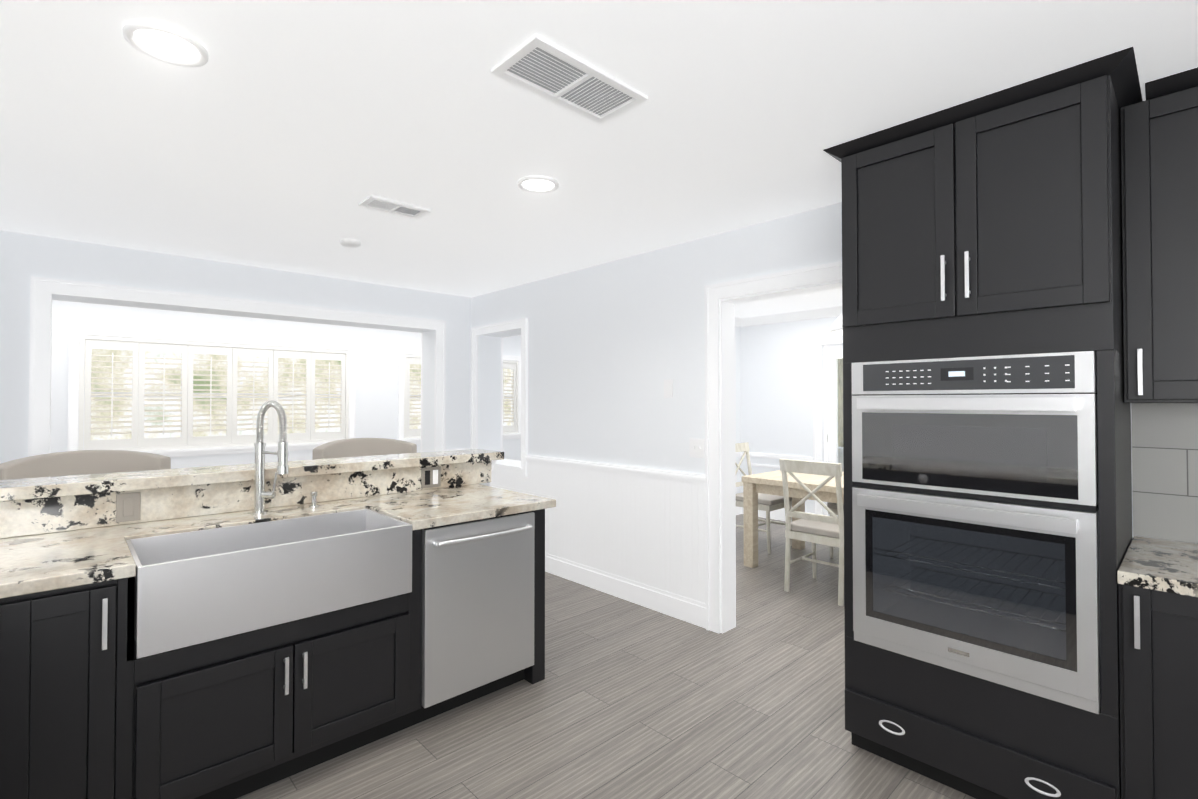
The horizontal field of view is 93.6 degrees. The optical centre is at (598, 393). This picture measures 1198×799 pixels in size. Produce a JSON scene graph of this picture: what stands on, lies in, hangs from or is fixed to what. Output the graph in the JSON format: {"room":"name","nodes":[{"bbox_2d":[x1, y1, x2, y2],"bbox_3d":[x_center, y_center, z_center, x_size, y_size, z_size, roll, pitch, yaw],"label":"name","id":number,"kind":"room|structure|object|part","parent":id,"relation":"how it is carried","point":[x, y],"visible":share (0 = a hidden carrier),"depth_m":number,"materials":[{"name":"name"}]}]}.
{"room":"kitchen","nodes":[
{"label":"kitchen","id":0,"kind":"room"},
{"bbox_2d":[0,230,470,463],"bbox_3d":[-3.563,0.238,3.586,6.050,2.435,0.270,1,-1,-43],"label":"wall","id":1,"kind":"structure","parent":0,"point":[24,258],"depth_m":4.07,"materials":[{"name":"white paint"}]},
{"bbox_2d":[29,277,445,455],"bbox_3d":[-2.585,0.384,4.507,2.780,2.170,0.326,1,-1,-43],"label":"door frame","id":2,"kind":"structure","parent":1,"relation":"attached to","point":[43,290],"depth_m":3.83,"materials":[{"name":"white"}]},
{"bbox_2d":[50,300,520,468],"bbox_3d":[-3.621,0.278,6.336,9.740,2.435,0.150,1,-1,-43],"label":"wall","id":3,"kind":"structure","parent":0,"point":[376,380],"depth_m":6.18,"materials":[{"name":"white paint"}]},
{"bbox_2d":[68,327,354,456],"bbox_3d":[-3.923,0.020,6.003,2.570,1.230,0.165,1,-1,-43],"label":"window shutters","id":4,"kind":"object","parent":3,"relation":"attached to","point":[84,343],"visible":0.96,"depth_m":5.77,"materials":[{"name":"white wood"}]},
{"bbox_2d":[397,348,420,443],"bbox_3d":[-2.356,0.042,7.482,0.720,1.230,0.165,1,-1,-43],"label":"window shutters","id":5,"kind":"object","parent":3,"relation":"attached to","point":[406,359],"visible":0.31,"depth_m":7.30,"materials":[{"name":"white wood"}]},
{"bbox_2d":[503,355,520,438],"bbox_3d":[-1.446,0.054,8.340,0.720,1.230,0.165,1,-1,-43],"label":"window shutters","id":6,"kind":"object","parent":3,"relation":"attached to","point":[513,430],"visible":0.48,"depth_m":8.45,"materials":[{"name":"white wood"}]},
{"bbox_2d":[0,0,1197,317],"bbox_3d":[-0.455,-1.035,3.189,10.400,0.100,9.600,1,-1,-43],"label":"ceiling","id":7,"kind":"structure","parent":0,"point":[282,134],"depth_m":2.03,"materials":[{"name":"white paint"}]},
{"bbox_2d":[123,21,208,66],"bbox_3d":[-1.244,-1.000,1.620,0.196,0.013,0.196,1,-1,-43],"label":"recessed light","id":8,"kind":"object","parent":7,"relation":"in","point":[166,44],"visible":1,"depth_m":1.61,"materials":[{"name":"white plastic"}]},
{"bbox_2d":[340,238,360,247],"bbox_3d":[-1.596,-0.962,3.610,0.124,0.033,0.124,1,-1,-43],"label":"smoke detector","id":9,"kind":"object","parent":7,"relation":"attached to","point":[349,243],"visible":1,"depth_m":3.57,"materials":[{"name":"white plastic"}]},
{"bbox_2d":[358,195,430,218],"bbox_3d":[-1.077,-0.982,2.973,0.320,0.011,0.170,1,-1,-43],"label":"ceiling vent","id":10,"kind":"object","parent":7,"relation":"in","point":[391,206],"visible":0.96,"depth_m":2.96,"materials":[{"name":"white plastic"}]},
{"bbox_2d":[517,175,558,192],"bbox_3d":[-0.287,-0.985,2.660,0.196,0.013,0.196,1,-1,-43],"label":"recessed light","id":11,"kind":"object","parent":7,"relation":"in","point":[538,184],"visible":0.96,"depth_m":2.65,"materials":[{"name":"white plastic"}]},
{"bbox_2d":[491,34,647,123],"bbox_3d":[-0.085,-0.998,1.819,0.470,0.011,0.230,1,-1,-43],"label":"ceiling vent","id":12,"kind":"object","parent":7,"relation":"in","point":[542,66],"visible":1,"depth_m":1.79,"materials":[{"name":"white plastic"}]},
{"bbox_2d":[829,314,842,334],"bbox_3d":[2.131,-0.732,4.567,0.490,0.464,0.490,1,-1,-43],"label":"pendant light","id":13,"kind":"object","parent":7,"relation":"hanging from","point":[836,328],"visible":0.08,"depth_m":4.55,"materials":[{"name":"white plastic"}]},
{"bbox_2d":[237,514,975,798],"bbox_3d":[-0.455,1.480,3.153,10.400,0.060,9.600,1,-1,-43],"label":"floor","id":14,"kind":"structure","parent":0,"point":[624,699],"depth_m":2.47,"materials":[{"name":"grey wood"}]},
{"bbox_2d":[0,450,170,479],"bbox_3d":[-2.496,0.869,2.756,0.550,1.151,0.683,-1,-1,41],"label":"bar stool","id":15,"kind":"object","parent":14,"relation":"on","point":[79,462],"visible":0.21,"depth_m":2.88,"materials":[{"name":"beige fabric"}]},
{"bbox_2d":[0,401,555,798],"bbox_3d":[-0.282,0.716,1.097,2.845,1.409,4.545,1,-1,-43],"label":"kitchen island","id":16,"kind":"object","parent":14,"relation":"on","point":[225,632],"visible":1,"depth_m":2.10,"materials":[{"name":"black wood"}]},
{"bbox_2d":[0,449,555,598],"bbox_3d":[-0.282,0.441,1.101,2.845,0.226,4.545,1,-1,-43],"label":"countertop","id":17,"kind":"structure","parent":16,"relation":"on","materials":[{"name":"stone"}]},
{"bbox_2d":[126,509,411,658],"bbox_3d":[-1.262,0.682,2.205,0.884,0.278,0.482,1,-1,-43],"label":"farmhouse sink","id":18,"kind":"object","parent":17,"relation":"in","point":[193,586],"depth_m":2.05,"materials":[{"name":"silver metal"}]},
{"bbox_2d":[251,401,288,515],"bbox_3d":[-1.440,0.282,2.459,0.108,0.504,0.219,1,-1,-43],"label":"faucet","id":19,"kind":"object","parent":17,"relation":"on","point":[260,494],"depth_m":2.48,"materials":[{"name":"silver metal"}]},
{"bbox_2d":[309,491,318,507],"bbox_3d":[-1.331,0.499,2.636,0.046,0.075,0.084,1,-1,-43],"label":"soap dispenser","id":20,"kind":"object","parent":17,"relation":"on","point":[313,494],"depth_m":2.64,"materials":[{"name":"silver metal"}]},
{"bbox_2d":[421,511,534,707],"bbox_3d":[-0.714,0.960,2.778,0.576,0.759,0.662,1,-1,-43],"label":"dishwasher","id":21,"kind":"object","parent":16,"relation":"in","point":[478,572],"depth_m":2.55,"materials":[{"name":"silver metal"}]},
{"bbox_2d":[312,438,416,459],"bbox_3d":[-1.509,0.883,3.742,0.683,1.151,0.550,1,-1,-39],"label":"bar stool","id":22,"kind":"object","parent":14,"relation":"on","point":[352,447],"visible":0.29,"depth_m":3.90,"materials":[{"name":"beige fabric"}]},
{"bbox_2d":[735,442,791,553],"bbox_3d":[1.557,0.993,5.516,0.450,0.983,0.544,1,-1,-43],"label":"dining chair","id":23,"kind":"object","parent":14,"relation":"on","point":[767,503],"visible":0.35,"depth_m":5.40,"materials":[{"name":"beige wood"}]},
{"bbox_3d":[1.589,1.012,5.481,0.450,0.049,0.450,1,-1,-43],"label":"seat","id":24,"kind":"part","parent":23,"relation":"part of","materials":[{"name":"beige fabric"}]},
{"bbox_2d":[742,470,843,567],"bbox_3d":[2.131,1.087,4.534,0.950,0.765,1.650,1,-1,-43],"label":"dining table","id":25,"kind":"object","parent":14,"relation":"on","point":[770,483],"visible":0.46,"depth_m":4.75,"materials":[{"name":"brown wood"}]},
{"bbox_2d":[779,459,843,605],"bbox_3d":[1.681,0.974,4.172,0.544,0.983,0.450,1,-1,-43],"label":"dining chair","id":26,"kind":"object","parent":14,"relation":"on","point":[814,529],"visible":0.69,"depth_m":4.04,"materials":[{"name":"beige wood"}]},
{"bbox_3d":[1.715,0.994,4.204,0.450,0.049,0.450,1,-1,-43],"label":"seat","id":27,"kind":"part","parent":26,"relation":"part of","materials":[{"name":"beige fabric"}]},
{"bbox_2d":[827,502,843,557],"bbox_3d":[2.403,0.987,5.088,0.544,0.983,0.450,1,-1,-43],"label":"dining chair","id":28,"kind":"object","parent":14,"relation":"on","point":[832,507],"visible":0.08,"depth_m":5.04,"materials":[{"name":"beige wood"}]},
{"bbox_3d":[2.369,1.006,5.055,0.450,0.049,0.450,1,-1,-43],"label":"seat","id":29,"kind":"part","parent":28,"relation":"part of","materials":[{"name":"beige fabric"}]},
{"bbox_2d":[823,47,1142,798],"bbox_3d":[1.462,0.219,2.165,0.683,2.433,0.923,1,-1,-43],"label":"tall cabinet","id":30,"kind":"object","parent":14,"relation":"on","point":[987,436],"visible":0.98,"depth_m":1.92,"materials":[{"name":"black wood"}]},
{"bbox_2d":[852,351,1100,713],"bbox_3d":[1.428,0.425,2.128,0.588,1.096,0.726,1,-1,-43],"label":"double oven","id":31,"kind":"object","parent":30,"relation":"in","point":[976,476],"depth_m":1.93,"materials":[{"name":"silver metal"}]},
{"bbox_2d":[1117,67,1197,798],"bbox_3d":[2.246,0.207,1.353,0.658,2.433,1.437,1,-1,-43],"label":"cabinet","id":32,"kind":"object","parent":14,"relation":"on","point":[1157,579],"visible":1,"depth_m":1.79,"materials":[{"name":"black wood"}]},
{"bbox_2d":[1117,536,1197,597],"bbox_3d":[2.254,0.538,1.355,0.635,0.039,1.437,1,-1,-43],"label":"countertop","id":33,"kind":"structure","parent":32,"relation":"on","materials":[{"name":"stone"}]},
{"bbox_2d":[735,326,740,493],"bbox_3d":[0.713,0.275,6.129,3.120,2.435,0.100,1,-1,-43],"label":"wall","id":34,"kind":"structure","parent":0,"point":[737,399],"depth_m":7.03,"materials":[{"name":"white paint"}]},
{"bbox_2d":[735,317,742,514],"bbox_3d":[0.643,0.272,5.926,3.000,2.435,0.100,1,-1,-43],"label":"trim","id":35,"kind":"structure","parent":34,"relation":"attached to","point":[738,321],"depth_m":6.98,"materials":[{"name":"white wood"}]},
{"bbox_2d":[740,316,842,514],"bbox_3d":[3.512,0.263,5.334,0.140,2.435,5.100,1,-1,-43],"label":"wall","id":36,"kind":"structure","parent":0,"point":[776,382],"depth_m":6.69,"materials":[{"name":"white paint"}]},
{"bbox_2d":[743,306,842,520],"bbox_3d":[3.421,0.262,5.248,0.110,2.435,4.900,1,-1,-43],"label":"trim","id":37,"kind":"structure","parent":36,"relation":"attached to","point":[818,343],"depth_m":6.34,"materials":[{"name":"white wood"}]},
{"bbox_2d":[823,344,842,515],"bbox_3d":[3.080,0.468,5.748,0.125,2.037,1.594,1,-1,-43],"label":"french door","id":38,"kind":"structure","parent":36,"relation":"in","point":[832,354],"depth_m":6.26,"materials":[{"name":"white wood"}]},
{"bbox_2d":[471,202,1195,610],"bbox_3d":[1.103,0.233,3.246,0.270,2.435,7.170,1,-1,-43],"label":"wall","id":39,"kind":"structure","parent":0,"point":[615,344],"depth_m":3.99,"materials":[{"name":"white paint"}]},
{"bbox_2d":[471,318,527,476],"bbox_3d":[-0.828,0.040,5.290,0.333,1.370,0.900,1,-1,-43],"label":"door frame","id":40,"kind":"structure","parent":39,"relation":"attached to","point":[513,467],"depth_m":5.12,"materials":[{"name":"white wood"}]},
{"bbox_2d":[465,448,705,628],"bbox_3d":[-0.306,0.996,4.511,0.030,0.945,2.840,1,-1,-43],"label":"wainscoting","id":41,"kind":"structure","parent":39,"relation":"attached to","point":[636,535],"depth_m":3.98,"materials":[{"name":"white wood"}]},
{"bbox_2d":[690,439,704,457],"bbox_3d":[0.618,0.345,3.550,0.016,0.116,0.116,1,-1,-43],"label":"switch plate","id":42,"kind":"object","parent":39,"relation":"attached to","point":[697,447],"visible":1,"depth_m":3.55,"materials":[{"name":"white plastic"}]},
{"bbox_2d":[705,262,841,633],"bbox_3d":[1.090,0.390,3.163,0.196,2.120,1.050,1,-1,-43],"label":"door frame","id":43,"kind":"structure","parent":39,"relation":"attached to","point":[722,300],"depth_m":3.44,"materials":[{"name":"white wood"}]},
{"label":"outside","id":44,"kind":"structure","parent":0,"visible":0},
{"bbox_3d":[8.120,1.818,15.917,62.000,0.130,36.000,1,-1,-43],"label":"ground","id":45,"kind":"structure","parent":44,"visible":0},
{"bbox_2d":[838,359,842,446],"bbox_3d":[5.660,-2.738,13.765,9.508,9.478,10.753,1,-1,-43],"label":"tree","id":46,"kind":"object","parent":45,"relation":"on","point":[840,404],"depth_m":13.45,"materials":[{"name":"green plant"}]},
{"bbox_2d":[838,447,843,471],"bbox_3d":[3.470,1.181,7.412,0.230,0.900,12.000,1,-1,-43],"label":"wall","id":47,"kind":"structure","parent":45,"relation":"on","point":[840,453],"depth_m":7.53,"materials":[{"name":"white paint"}]},
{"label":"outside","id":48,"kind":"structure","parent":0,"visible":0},
{"bbox_2d":[91,349,510,439],"bbox_3d":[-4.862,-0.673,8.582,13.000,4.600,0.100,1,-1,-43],"label":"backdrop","id":49,"kind":"structure","parent":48,"point":[172,355],"depth_m":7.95,"materials":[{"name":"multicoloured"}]}
]}

